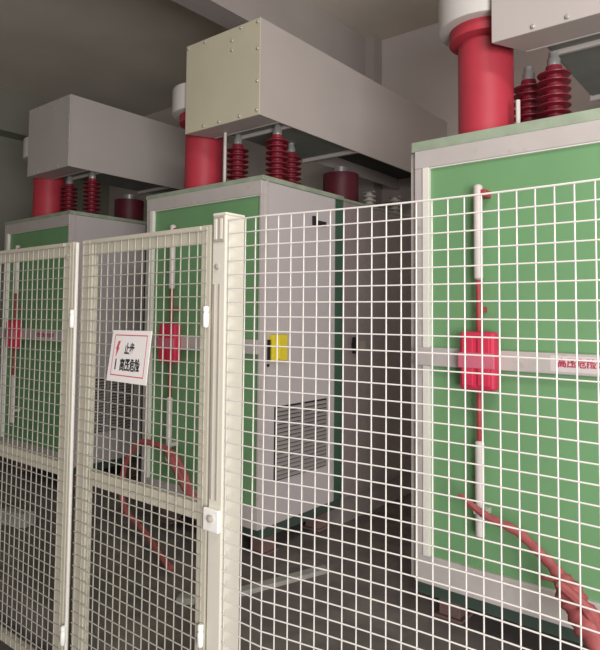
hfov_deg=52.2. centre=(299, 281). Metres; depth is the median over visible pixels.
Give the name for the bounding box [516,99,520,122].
rod
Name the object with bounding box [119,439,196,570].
cable
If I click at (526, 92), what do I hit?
ribbed insulator
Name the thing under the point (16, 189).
wall
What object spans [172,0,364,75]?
beam
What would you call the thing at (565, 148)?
electrical cabinet
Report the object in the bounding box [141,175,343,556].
electrical cabinet
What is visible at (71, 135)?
duct
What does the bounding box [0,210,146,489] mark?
electrical cabinet
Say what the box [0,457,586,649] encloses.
floor
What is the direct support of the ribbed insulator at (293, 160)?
on the electrical cabinet at (258, 195)
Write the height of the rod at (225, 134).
0.405 m
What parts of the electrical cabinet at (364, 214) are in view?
door handle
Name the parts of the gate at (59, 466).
rail, rail, rail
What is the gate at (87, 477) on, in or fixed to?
on the floor at (3, 646)
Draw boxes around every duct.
[27,94,269,193]
[185,17,446,189]
[491,0,599,105]
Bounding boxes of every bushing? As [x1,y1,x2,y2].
[23,137,64,216]
[172,82,222,188]
[438,0,513,133]
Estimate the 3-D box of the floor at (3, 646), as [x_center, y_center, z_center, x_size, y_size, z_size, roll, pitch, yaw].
[-1.532,1.892,1.445,12.700,0.150,10.900,-2,-4,39]
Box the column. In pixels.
[358,35,381,207]
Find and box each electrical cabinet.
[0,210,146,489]
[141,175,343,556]
[326,199,410,523]
[411,108,599,644]
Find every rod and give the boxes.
[223,133,226,181]
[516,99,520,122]
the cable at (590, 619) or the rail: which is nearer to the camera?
the cable at (590, 619)
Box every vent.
[94,379,133,432]
[273,398,326,480]
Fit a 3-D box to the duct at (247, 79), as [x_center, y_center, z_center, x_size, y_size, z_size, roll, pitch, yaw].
[0.311,-1.304,5.163,0.713,0.636,2.706,-2,-4,39]
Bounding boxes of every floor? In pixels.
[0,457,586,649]
[0,640,13,649]
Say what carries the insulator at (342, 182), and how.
on the electrical cabinet at (364, 214)
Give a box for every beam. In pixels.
[0,88,48,140]
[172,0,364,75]
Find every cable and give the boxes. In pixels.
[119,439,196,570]
[458,493,599,649]
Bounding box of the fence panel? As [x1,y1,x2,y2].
[222,178,599,649]
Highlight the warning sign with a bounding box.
[106,330,151,385]
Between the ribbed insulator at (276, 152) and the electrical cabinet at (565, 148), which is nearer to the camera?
the electrical cabinet at (565, 148)
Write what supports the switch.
attached to the electrical cabinet at (258, 195)
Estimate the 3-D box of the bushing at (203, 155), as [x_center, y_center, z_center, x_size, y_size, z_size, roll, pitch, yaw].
[-0.721,-1.028,4.592,0.480,0.800,0.480,-2,-4,39]
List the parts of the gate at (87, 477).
rail, rail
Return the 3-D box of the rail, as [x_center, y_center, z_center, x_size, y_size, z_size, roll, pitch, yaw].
[-0.140,1.672,3.404,0.706,0.025,0.060,3,-4,-33]
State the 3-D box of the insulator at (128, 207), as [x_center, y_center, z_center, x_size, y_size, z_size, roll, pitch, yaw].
[-1.805,-0.720,6.461,0.330,0.390,0.330,-2,-4,39]
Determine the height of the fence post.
2.125 m
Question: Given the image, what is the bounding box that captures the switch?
[267,334,287,366]
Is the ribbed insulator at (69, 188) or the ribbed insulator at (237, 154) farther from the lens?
the ribbed insulator at (69, 188)
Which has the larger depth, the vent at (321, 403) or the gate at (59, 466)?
the vent at (321, 403)
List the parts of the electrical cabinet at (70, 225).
white rod, red rod, red rod, white rod, door panel, door frame, corner post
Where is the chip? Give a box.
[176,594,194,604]
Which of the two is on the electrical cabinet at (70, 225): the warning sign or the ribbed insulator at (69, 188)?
the ribbed insulator at (69, 188)
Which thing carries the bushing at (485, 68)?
on the electrical cabinet at (565, 148)
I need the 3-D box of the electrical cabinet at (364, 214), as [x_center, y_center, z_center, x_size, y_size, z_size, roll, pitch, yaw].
[0.349,0.615,5.358,1.204,2.355,1.500,-2,-4,39]
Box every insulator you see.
[60,176,77,211]
[82,171,100,213]
[114,194,143,220]
[226,134,248,180]
[265,124,288,180]
[283,143,301,184]
[323,166,358,201]
[363,191,375,204]
[388,196,400,212]
[514,66,540,121]
[537,51,571,118]
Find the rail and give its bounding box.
[239,565,326,596]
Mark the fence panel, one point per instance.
(595, 219)
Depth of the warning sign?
2.50 m
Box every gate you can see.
[0,242,79,649]
[60,225,212,649]
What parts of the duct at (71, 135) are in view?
plate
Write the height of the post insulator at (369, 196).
0.172 m
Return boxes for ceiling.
[0,0,438,115]
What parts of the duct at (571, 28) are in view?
plate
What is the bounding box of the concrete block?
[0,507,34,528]
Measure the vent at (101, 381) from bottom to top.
0.460 m
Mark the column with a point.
(373, 45)
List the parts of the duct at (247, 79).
plate, plate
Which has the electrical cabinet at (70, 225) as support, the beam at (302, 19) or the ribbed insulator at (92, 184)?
the ribbed insulator at (92, 184)
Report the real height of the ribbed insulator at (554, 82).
0.424 m
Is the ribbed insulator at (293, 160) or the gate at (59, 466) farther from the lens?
the ribbed insulator at (293, 160)
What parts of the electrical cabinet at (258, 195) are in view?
white rod, red rod, red rod, white rod, door frame, door panel, corner post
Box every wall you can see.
[0,136,108,360]
[109,23,599,221]
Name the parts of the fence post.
lock knob, lock plate, groove trim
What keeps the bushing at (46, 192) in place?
on the electrical cabinet at (70, 225)
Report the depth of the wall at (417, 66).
6.22 m
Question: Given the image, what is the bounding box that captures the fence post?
[203,212,244,649]
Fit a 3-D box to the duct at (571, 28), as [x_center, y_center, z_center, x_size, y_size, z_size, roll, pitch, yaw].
[2.042,-1.405,3.769,0.713,0.636,2.706,-2,-4,39]
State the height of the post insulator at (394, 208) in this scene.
0.172 m
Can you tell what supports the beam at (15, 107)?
attached to the wall at (16, 189)

